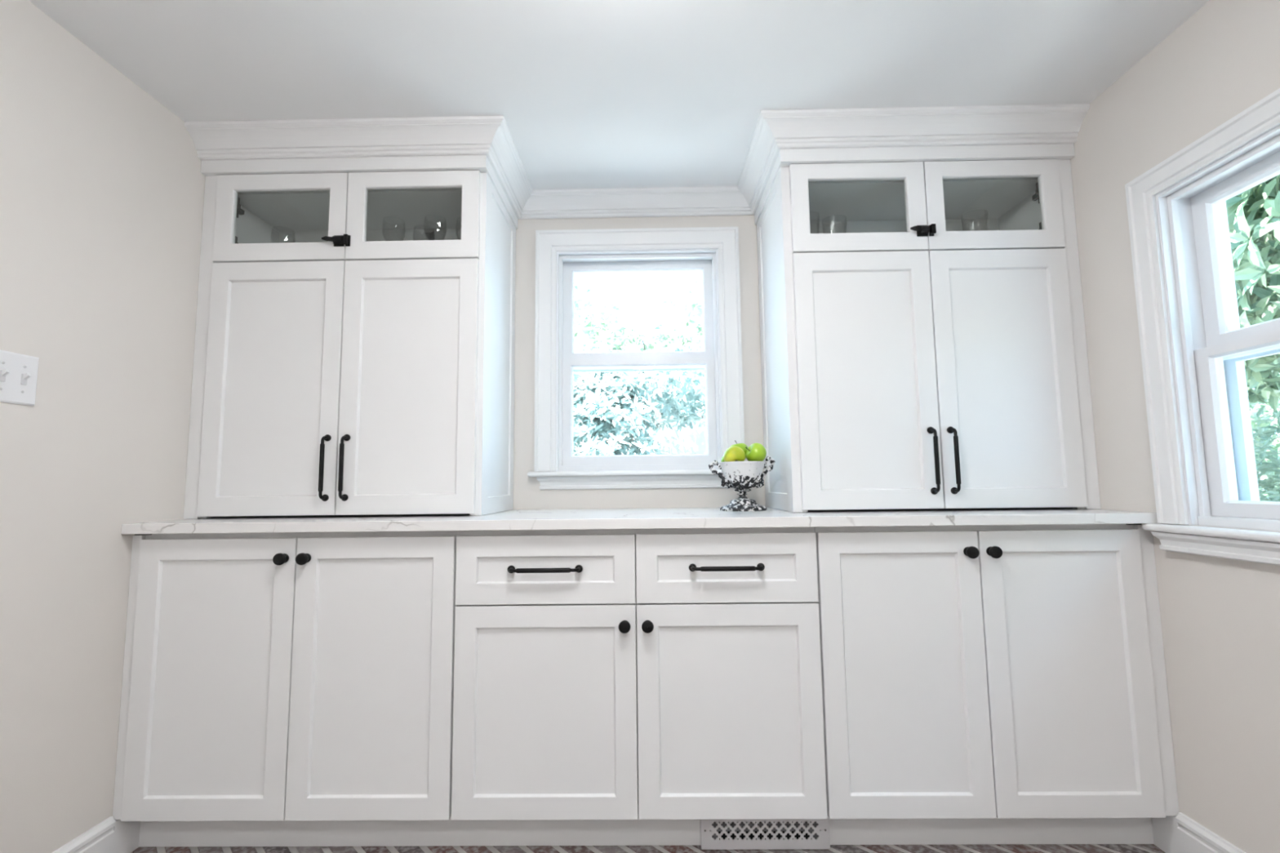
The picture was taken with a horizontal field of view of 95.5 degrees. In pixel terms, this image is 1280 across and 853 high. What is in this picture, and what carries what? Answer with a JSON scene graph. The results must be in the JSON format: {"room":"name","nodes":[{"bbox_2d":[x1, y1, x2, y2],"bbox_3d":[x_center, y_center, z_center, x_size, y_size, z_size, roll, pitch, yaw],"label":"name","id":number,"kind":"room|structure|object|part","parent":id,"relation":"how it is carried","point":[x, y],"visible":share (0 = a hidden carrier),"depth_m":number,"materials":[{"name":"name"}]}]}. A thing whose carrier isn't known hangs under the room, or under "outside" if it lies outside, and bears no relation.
{"room":"food storage area","nodes":[
{"label":"food storage area","id":0,"kind":"room"},
{"bbox_2d":[0,0,205,852],"bbox_3d":[-1.551,-0.023,0.398,0.160,2.384,3.838,-1,-6,1],"label":"wall","id":1,"kind":"structure","parent":0,"point":[102,185],"depth_m":1.50,"materials":[{"name":"beige paint"}]},
{"bbox_2d":[0,350,39,405],"bbox_3d":[-1.450,-0.114,1.345,0.019,0.118,0.116,-1,-6,1],"label":"light switch","id":2,"kind":"object","parent":1,"relation":"attached to","point":[18,371],"visible":1,"depth_m":1.36,"materials":[{"name":"white plastic"}]},
{"bbox_2d":[51,816,140,852],"bbox_3d":[-1.455,0.973,0.024,0.016,0.127,3.288,-1,-6,1],"label":"baseboard","id":3,"kind":"structure","parent":1,"relation":"attached to","point":[111,835],"depth_m":1.56,"materials":[{"name":"white paint"}]},
{"bbox_2d":[28,0,1209,190],"bbox_3d":[-0.046,-1.179,0.488,2.877,0.100,3.838,-1,-6,1],"label":"ceiling","id":4,"kind":"structure","parent":0,"point":[588,94],"depth_m":1.61,"materials":[{"name":"white paint"}]},
{"bbox_2d":[513,215,765,509],"bbox_3d":[-0.003,0.151,2.367,3.197,2.384,0.160,-1,-6,1],"label":"wall","id":5,"kind":"structure","parent":0,"point":[527,494],"depth_m":2.32,"materials":[{"name":"beige paint"}]},
{"bbox_2d":[527,226,745,489],"bbox_3d":[-0.006,-0.271,2.398,0.865,1.048,0.240,-1,-6,1],"label":"window","id":6,"kind":"structure","parent":5,"relation":"in","point":[712,251],"depth_m":2.35,"materials":[{"name":"white paint"}]},
{"bbox_3d":[-0.377,-0.310,2.325,0.081,0.976,0.024,-1,-6,1],"label":"casing","id":7,"kind":"part","parent":6,"relation":"part of","materials":[{"name":"white paint"}]},
{"bbox_3d":[-0.013,-0.760,2.363,0.821,0.081,0.024,-1,-6,1],"label":"casing","id":8,"kind":"part","parent":6,"relation":"part of","materials":[{"name":"white paint"}]},
{"bbox_3d":[-0.008,-0.468,2.443,0.630,0.452,0.032,-1,-6,1],"label":"sash","id":9,"kind":"part","parent":6,"relation":"part of","materials":[{"name":"white plastic"}]},
{"bbox_3d":[-0.002,-0.048,2.439,0.643,0.421,0.015,-1,-6,1],"label":"screen frame","id":10,"kind":"part","parent":6,"relation":"part of","materials":[{"name":"white paint"}]},
{"bbox_3d":[-0.006,-0.263,2.395,0.643,0.888,0.104,-1,-6,1],"label":"frame","id":11,"kind":"part","parent":6,"relation":"part of","materials":[{"name":"white plastic"}]},
{"bbox_3d":[-0.004,-0.061,2.367,0.630,0.432,0.032,-1,-6,1],"label":"sash","id":12,"kind":"part","parent":6,"relation":"part of","materials":[{"name":"white plastic"}]},
{"bbox_3d":[0.362,-0.320,2.314,0.081,0.976,0.024,-1,-6,1],"label":"casing","id":13,"kind":"part","parent":6,"relation":"part of","materials":[{"name":"white paint"}]},
{"bbox_2d":[518,186,754,219],"bbox_3d":[-0.018,-0.904,2.351,0.970,0.086,0.076,-1,-6,1],"label":"trim","id":14,"kind":"structure","parent":5,"relation":"attached to","point":[717,200],"depth_m":2.35,"materials":[{"name":"white paint"}]},
{"bbox_2d":[573,271,706,453],"bbox_3d":[-0.035,-0.254,9.120,4.396,5.022,2.104,-1,-6,1],"label":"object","id":15,"kind":"object","parent":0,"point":[611,329],"visible":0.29,"depth_m":8.92,"materials":[{"name":"white"}]},
{"bbox_3d":[-0.001,0.118,9.045,2.526,4.266,0.333,-1,-6,5],"label":"stem","id":16,"kind":"part","parent":15,"relation":"part of","materials":[{"name":"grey plant"}]},
{"bbox_2d":[130,844,1165,852],"bbox_3d":[-0.031,1.093,0.255,3.077,0.101,3.862,-1,-6,1],"label":"floor","id":17,"kind":"structure","parent":0,"point":[969,848],"depth_m":1.61,"materials":[{"name":"brick"}]},
{"bbox_2d":[112,530,457,821],"bbox_3d":[-0.976,0.711,1.910,0.927,0.772,0.666,-1,-6,1],"label":"base cabinet","id":18,"kind":"object","parent":17,"relation":"on","point":[278,676],"depth_m":1.61,"materials":[{"name":"white paint"}]},
{"bbox_3d":[-1.422,0.308,1.665,0.042,0.006,0.010,-1,-6,1],"label":"shim strip","id":19,"kind":"part","parent":18,"relation":"part of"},
{"bbox_3d":[-1.191,0.695,1.620,0.446,0.754,0.019,-1,-6,1],"label":"door","id":20,"kind":"part","parent":18,"relation":"part of","materials":[{"name":"white paint"}]},
{"bbox_3d":[-1.191,0.695,1.624,0.326,0.634,0.008,-1,-6,1],"label":"panel","id":21,"kind":"part","parent":18,"relation":"part of","materials":[{"name":"white paint"}]},
{"bbox_3d":[-1.002,0.370,1.624,0.033,0.033,0.030,-1,-6,1],"label":"knob","id":22,"kind":"part","parent":18,"relation":"part of","materials":[{"name":"black metal"}]},
{"bbox_3d":[-0.939,0.369,1.623,0.033,0.033,0.030,-1,-6,1],"label":"knob","id":23,"kind":"part","parent":18,"relation":"part of","materials":[{"name":"black metal"}]},
{"bbox_3d":[-0.742,0.689,1.614,0.446,0.754,0.019,-1,-6,1],"label":"door","id":24,"kind":"part","parent":18,"relation":"part of","materials":[{"name":"white paint"}]},
{"bbox_3d":[-0.742,0.689,1.618,0.326,0.634,0.008,-1,-6,1],"label":"panel","id":25,"kind":"part","parent":18,"relation":"part of","materials":[{"name":"white paint"}]},
{"bbox_2d":[451,527,826,820],"bbox_3d":[-0.004,0.700,1.893,1.013,0.769,0.672,-1,-6,1],"label":"base cabinet","id":26,"kind":"object","parent":17,"relation":"on","point":[670,673],"visible":1,"depth_m":1.60,"materials":[{"name":"white paint"}]},
{"bbox_3d":[-0.260,0.779,1.598,0.503,0.561,0.019,-1,-6,1],"label":"door","id":27,"kind":"part","parent":26,"relation":"part of","materials":[{"name":"white paint"}]},
{"bbox_3d":[-0.260,0.779,1.602,0.383,0.441,0.008,-1,-6,1],"label":"panel","id":28,"kind":"part","parent":26,"relation":"part of","materials":[{"name":"white paint"}]},
{"bbox_3d":[-0.265,0.396,1.607,0.211,0.022,0.036,-1,-6,1],"label":"pull handle","id":29,"kind":"part","parent":26,"relation":"part of","materials":[{"name":"black metal"}]},
{"bbox_3d":[-0.265,0.401,1.635,0.503,0.189,0.019,-1,-6,1],"label":"drawer","id":30,"kind":"part","parent":26,"relation":"part of","materials":[{"name":"white paint"}]},
{"bbox_3d":[-0.265,0.402,1.638,0.383,0.069,0.008,-1,-6,1],"label":"panel","id":31,"kind":"part","parent":26,"relation":"part of","materials":[{"name":"white paint"}]},
{"bbox_3d":[-0.042,0.547,1.593,0.033,0.033,0.030,-1,-6,1],"label":"knob","id":32,"kind":"part","parent":26,"relation":"part of","materials":[{"name":"black metal"}]},
{"bbox_2d":[121,506,1157,533],"bbox_3d":[-0.007,0.301,1.936,2.875,0.028,0.667,-1,-6,1],"label":"countertop","id":33,"kind":"structure","parent":26,"relation":"on","point":[651,517],"depth_m":1.62,"materials":[{"name":"white stone"}]},
{"bbox_2d":[183,155,517,519],"bbox_3d":[-0.974,-0.283,2.093,0.951,1.184,0.492,-1,-6,1],"label":"upper cabinet","id":34,"kind":"object","parent":33,"relation":"on","point":[341,368],"visible":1,"depth_m":1.89,"materials":[{"name":"white paint"}]},
{"bbox_3d":[-1.185,-0.129,1.880,0.438,0.827,0.019,-1,-6,1],"label":"door","id":35,"kind":"part","parent":34,"relation":"part of","materials":[{"name":"white paint"}]},
{"bbox_3d":[-1.185,-0.129,1.884,0.318,0.703,0.008,-1,-6,1],"label":"panel","id":36,"kind":"part","parent":34,"relation":"part of","materials":[{"name":"white paint"}]},
{"bbox_3d":[-1.192,-0.694,1.935,0.438,0.298,0.019,-1,-6,1],"label":"glass door","id":37,"kind":"part","parent":34,"relation":"part of","materials":[{"name":"white paint"}]},
{"bbox_3d":[-0.993,0.129,1.824,0.022,0.211,0.036,-1,-6,1],"label":"pull handle","id":38,"kind":"part","parent":34,"relation":"part of","materials":[{"name":"black metal"}]},
{"bbox_3d":[-0.931,0.128,1.823,0.022,0.211,0.036,-1,-6,1],"label":"pull handle","id":39,"kind":"part","parent":34,"relation":"part of","materials":[{"name":"black metal"}]},
{"bbox_2d":[184,115,533,219],"bbox_3d":[-0.945,-0.915,2.129,1.028,0.086,0.548,-1,-6,1],"label":"trim","id":40,"kind":"structure","parent":34,"relation":"attached to","point":[491,136],"depth_m":1.90,"materials":[{"name":"white paint"}]},
{"bbox_3d":[-0.744,-0.135,1.874,0.438,0.827,0.019,-1,-6,1],"label":"door","id":41,"kind":"part","parent":34,"relation":"part of","materials":[{"name":"white paint"}]},
{"bbox_3d":[-0.744,-0.135,1.877,0.318,0.703,0.008,-1,-6,1],"label":"panel","id":42,"kind":"part","parent":34,"relation":"part of","materials":[{"name":"white paint"}]},
{"bbox_3d":[-0.751,-0.700,1.929,0.438,0.298,0.019,-1,-6,1],"label":"glass door","id":43,"kind":"part","parent":34,"relation":"part of","materials":[{"name":"white paint"}]},
{"bbox_3d":[-0.514,-0.285,2.124,0.018,1.184,0.417,-1,-6,1],"label":"panel","id":44,"kind":"part","parent":34,"relation":"part of","materials":[{"name":"white paint"}]},
{"bbox_3d":[-0.516,-0.275,2.123,0.010,1.052,0.305,-1,-6,1],"label":"panel","id":45,"kind":"part","parent":34,"relation":"part of","materials":[{"name":"white paint"}]},
{"bbox_2d":[708,456,775,511],"bbox_3d":[0.358,0.198,2.032,0.176,0.187,0.166,4,-8,-42],"label":"urn","id":46,"kind":"object","parent":33,"relation":"on","point":[742,476],"visible":1,"depth_m":1.99,"materials":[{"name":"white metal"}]},
{"bbox_3d":[0.280,0.167,2.033,0.078,0.100,0.029,-1,-6,1],"label":"handle","id":47,"kind":"part","parent":46,"relation":"part of","materials":[{"name":"metal"}]},
{"bbox_2d":[723,446,745,462],"bbox_3d":[0.327,0.105,2.014,0.074,0.073,0.072,-3,-6,24],"label":"apple","id":48,"kind":"object","parent":46,"relation":"in","point":[732,453],"visible":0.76,"depth_m":1.99,"materials":[{"name":"green food"}]},
{"bbox_2d":[729,440,748,458],"bbox_3d":[0.354,0.087,2.086,0.075,0.077,0.075,-3,-6,20],"label":"apple","id":49,"kind":"object","parent":46,"relation":"in","point":[742,446],"visible":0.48,"depth_m":2.06,"materials":[{"name":"green food"}]},
{"bbox_2d":[719,461,764,488],"bbox_3d":[0.357,0.171,2.032,0.160,0.094,0.160,-1,-6,1],"label":"bowl","id":50,"kind":"object","parent":46,"relation":"on","point":[735,474],"depth_m":1.98,"materials":[{"name":"white metal"}]},
{"bbox_2d":[746,443,766,461],"bbox_3d":[0.405,0.094,2.026,0.071,0.074,0.074,-2,-6,15],"label":"apple","id":51,"kind":"object","parent":46,"relation":"in","point":[755,451],"visible":0.9,"depth_m":2.00,"materials":[{"name":"green food"}]},
{"bbox_3d":[0.435,0.159,2.031,0.078,0.111,0.029,-1,-6,1],"label":"handle","id":52,"kind":"part","parent":46,"relation":"part of","materials":[{"name":"metal"}]},
{"bbox_2d":[754,143,1101,512],"bbox_3d":[0.948,-0.307,2.066,0.954,1.184,0.492,-1,-6,1],"label":"upper cabinet","id":53,"kind":"object","parent":33,"relation":"on","point":[912,357],"visible":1,"depth_m":1.87,"materials":[{"name":"white paint"}]},
{"bbox_3d":[0.490,-0.288,2.109,0.010,1.052,0.305,-1,-6,1],"label":"panel","id":54,"kind":"part","parent":53,"relation":"part of","materials":[{"name":"white paint"}]},
{"bbox_3d":[0.487,-0.298,2.110,0.018,1.184,0.417,-1,-6,1],"label":"panel","id":55,"kind":"part","parent":53,"relation":"part of","materials":[{"name":"white paint"}]},
{"bbox_3d":[0.715,-0.719,1.909,0.436,0.298,0.019,-1,-6,1],"label":"glass door","id":56,"kind":"part","parent":53,"relation":"part of","materials":[{"name":"white paint"}]},
{"bbox_3d":[0.721,-0.153,1.857,0.316,0.703,0.008,-1,-6,1],"label":"panel","id":57,"kind":"part","parent":53,"relation":"part of","materials":[{"name":"white paint"}]},
{"bbox_3d":[0.721,-0.154,1.853,0.436,0.827,0.019,-1,-6,1],"label":"door","id":58,"kind":"part","parent":53,"relation":"part of","materials":[{"name":"white paint"}]},
{"bbox_2d":[737,103,1089,214],"bbox_3d":[0.903,-0.939,2.103,1.031,0.086,0.548,-1,-6,1],"label":"trim","id":59,"kind":"structure","parent":53,"relation":"attached to","point":[775,131],"depth_m":1.87,"materials":[{"name":"white paint"}]},
{"bbox_3d":[0.912,0.104,1.798,0.022,0.211,0.036,-1,-6,1],"label":"pull handle","id":60,"kind":"part","parent":53,"relation":"part of","materials":[{"name":"black metal"}]},
{"bbox_3d":[0.974,0.104,1.797,0.022,0.211,0.036,-1,-6,1],"label":"pull handle","id":61,"kind":"part","parent":53,"relation":"part of","materials":[{"name":"black metal"}]},
{"bbox_3d":[1.154,-0.725,1.902,0.436,0.298,0.019,-1,-6,1],"label":"glass door","id":62,"kind":"part","parent":53,"relation":"part of","materials":[{"name":"white paint"}]},
{"bbox_3d":[1.160,-0.159,1.851,0.316,0.703,0.008,-1,-6,1],"label":"panel","id":63,"kind":"part","parent":53,"relation":"part of","materials":[{"name":"white paint"}]},
{"bbox_3d":[1.160,-0.159,1.847,0.436,0.827,0.019,-1,-6,1],"label":"door","id":64,"kind":"part","parent":53,"relation":"part of","materials":[{"name":"white paint"}]},
{"bbox_3d":[0.021,0.546,1.592,0.033,0.033,0.030,-1,-6,1],"label":"knob","id":65,"kind":"part","parent":26,"relation":"part of","materials":[{"name":"black metal"}]},
{"bbox_3d":[0.241,0.395,1.631,0.383,0.069,0.008,-1,-6,1],"label":"panel","id":66,"kind":"part","parent":26,"relation":"part of","materials":[{"name":"white paint"}]},
{"bbox_3d":[0.241,0.390,1.600,0.211,0.022,0.036,-1,-6,1],"label":"pull handle","id":67,"kind":"part","parent":26,"relation":"part of","materials":[{"name":"black metal"}]},
{"bbox_3d":[0.241,0.395,1.627,0.503,0.189,0.019,-1,-6,1],"label":"drawer","id":68,"kind":"part","parent":26,"relation":"part of","materials":[{"name":"white paint"}]},
{"bbox_3d":[0.245,0.772,1.595,0.383,0.441,0.008,-1,-6,1],"label":"panel","id":69,"kind":"part","parent":26,"relation":"part of","materials":[{"name":"white paint"}]},
{"bbox_3d":[0.245,0.772,1.591,0.503,0.561,0.019,-1,-6,1],"label":"door","id":70,"kind":"part","parent":26,"relation":"part of","materials":[{"name":"white paint"}]},
{"bbox_2d":[138,815,1153,846],"bbox_3d":[0.000,1.119,1.645,2.849,0.114,0.018,-1,-6,1],"label":"toe kick","id":71,"kind":"object","parent":17,"relation":"on","point":[958,831],"visible":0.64,"depth_m":1.64,"materials":[{"name":"white paint"}]},
{"bbox_2d":[700,814,830,849],"bbox_3d":[0.347,1.120,1.619,0.355,0.096,0.023,-1,-6,1],"label":"floor register","id":72,"kind":"object","parent":71,"relation":"attached to","point":[724,833],"visible":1,"depth_m":1.61,"materials":[{"name":"grey metal"}]},
{"bbox_3d":[0.347,1.122,1.621,0.324,0.078,0.002,-1,-6,1],"label":"damper blade","id":73,"kind":"part","parent":72,"relation":"part of","materials":[{"name":"grey metal"}]},
{"bbox_2d":[814,524,1178,818],"bbox_3d":[0.970,0.688,1.883,0.931,0.769,0.666,-1,-6,1],"label":"base cabinet","id":74,"kind":"object","parent":17,"relation":"on","point":[984,671],"visible":0.99,"depth_m":1.59,"materials":[{"name":"white paint"}]},
{"bbox_3d":[0.723,0.670,1.597,0.322,0.634,0.008,-1,-6,1],"label":"panel","id":75,"kind":"part","parent":74,"relation":"part of","materials":[{"name":"white paint"}]},
{"bbox_3d":[0.723,0.670,1.594,0.442,0.754,0.019,-1,-6,1],"label":"door","id":76,"kind":"part","parent":74,"relation":"part of","materials":[{"name":"white paint"}]},
{"bbox_3d":[0.909,0.345,1.598,0.033,0.033,0.030,-1,-6,1],"label":"knob","id":77,"kind":"part","parent":74,"relation":"part of","materials":[{"name":"black metal"}]},
{"bbox_3d":[0.972,0.344,1.597,0.033,0.033,0.030,-1,-6,1],"label":"knob","id":78,"kind":"part","parent":74,"relation":"part of","materials":[{"name":"black metal"}]},
{"bbox_3d":[1.167,0.665,1.591,0.322,0.634,0.008,-1,-6,1],"label":"panel","id":79,"kind":"part","parent":74,"relation":"part of","materials":[{"name":"white paint"}]},
{"bbox_3d":[1.167,0.664,1.587,0.442,0.754,0.019,-1,-6,1],"label":"door","id":80,"kind":"part","parent":74,"relation":"part of","materials":[{"name":"white paint"}]},
{"bbox_2d":[1070,0,1279,852],"bbox_3d":[1.485,-0.062,0.356,0.160,2.384,3.838,-1,-6,1],"label":"wall","id":81,"kind":"structure","parent":0,"point":[1220,617],"depth_m":1.51,"materials":[{"name":"beige paint"}]},
{"bbox_2d":[1151,812,1246,852],"bbox_3d":[1.405,0.936,-0.016,0.016,0.127,3.288,-1,-6,1],"label":"baseboard","id":82,"kind":"structure","parent":81,"relation":"attached to","point":[1179,833],"depth_m":1.51,"materials":[{"name":"white paint"}]},
{"bbox_2d":[1124,88,1279,565],"bbox_3d":[1.485,-0.219,1.223,0.240,1.032,0.835,-1,-6,1],"label":"window","id":83,"kind":"structure","parent":81,"relation":"in","point":[1194,348],"depth_m":1.52,"materials":[{"name":"white paint"}]},
{"bbox_3d":[1.408,-0.219,1.589,0.024,0.959,0.066,-1,-6,1],"label":"casing","id":84,"kind":"part","parent":83,"relation":"part of","materials":[{"name":"white paint"}]},
{"bbox_3d":[1.398,-0.699,1.271,0.024,0.066,0.791,-1,-6,1],"label":"casing","id":85,"kind":"part","parent":83,"relation":"part of","materials":[{"name":"white paint"}]},
{"bbox_3d":[1.483,-0.218,1.223,0.104,0.886,0.643,-1,-6,1],"label":"frame","id":86,"kind":"part","parent":83,"relation":"part of","materials":[{"name":"white plastic"}]},
{"bbox_3d":[1.509,-0.426,1.243,0.032,0.450,0.630,-1,-6,1],"label":"sash","id":87,"kind":"part","parent":83,"relation":"part of","materials":[{"name":"white plastic"}]},
{"bbox_3d":[1.478,-0.017,1.204,0.032,0.432,0.630,-1,-6,1],"label":"sash","id":88,"kind":"part","parent":83,"relation":"part of","materials":[{"name":"white plastic"}]},
{"bbox_3d":[1.550,-0.011,1.202,0.015,0.421,0.643,-1,-6,1],"label":"screen frame","id":89,"kind":"part","parent":83,"relation":"part of","materials":[{"name":"white paint"}]},
{"label":"outside","id":90,"kind":"structure","parent":0,"visible":0},
{"bbox_3d":[0.108,2.536,10.455,28.000,0.300,26.000,-1,-6,1],"label":"ground","id":91,"kind":"structure","parent":90,"visible":0},
{"bbox_2d":[573,334,706,455],"bbox_3d":[-0.177,0.470,5.758,2.676,2.924,1.676,2,-6,-23],"label":"tree","id":92,"kind":"object","parent":91,"relation":"on","point":[612,407],"visible":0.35,"depth_m":5.49,"materials":[{"name":"green plant"}]},
{"bbox_3d":[-0.181,0.675,5.717,1.118,2.509,0.420,-1,-6,1],"label":"stem","id":93,"kind":"part","parent":92,"relation":"part of","materials":[{"name":"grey plant"}]},
{"bbox_2d":[578,426,706,454],"bbox_3d":[0.443,1.009,6.811,5.610,2.027,0.060,-1,-6,1],"label":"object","id":94,"kind":"object","parent":91,"relation":"on","point":[689,435],"visible":0.02,"depth_m":6.86,"materials":[{"name":"white wood"}]},
{"bbox_2d":[1226,174,1279,411],"bbox_3d":[3.530,-1.249,1.808,2.711,5.534,7.515,0,-6,-2],"label":"magnolia tree","id":95,"kind":"object","parent":91,"relation":"on","point":[1253,214],"visible":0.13,"depth_m":2.70,"materials":[{"name":"green plant"}]},
{"bbox_2d":[1247,373,1279,501],"bbox_3d":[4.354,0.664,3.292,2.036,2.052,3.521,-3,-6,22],"label":"bush","id":96,"kind":"object","parent":91,"relation":"on","point":[1268,484],"visible":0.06,"depth_m":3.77,"materials":[{"name":"green plant"}]}
]}

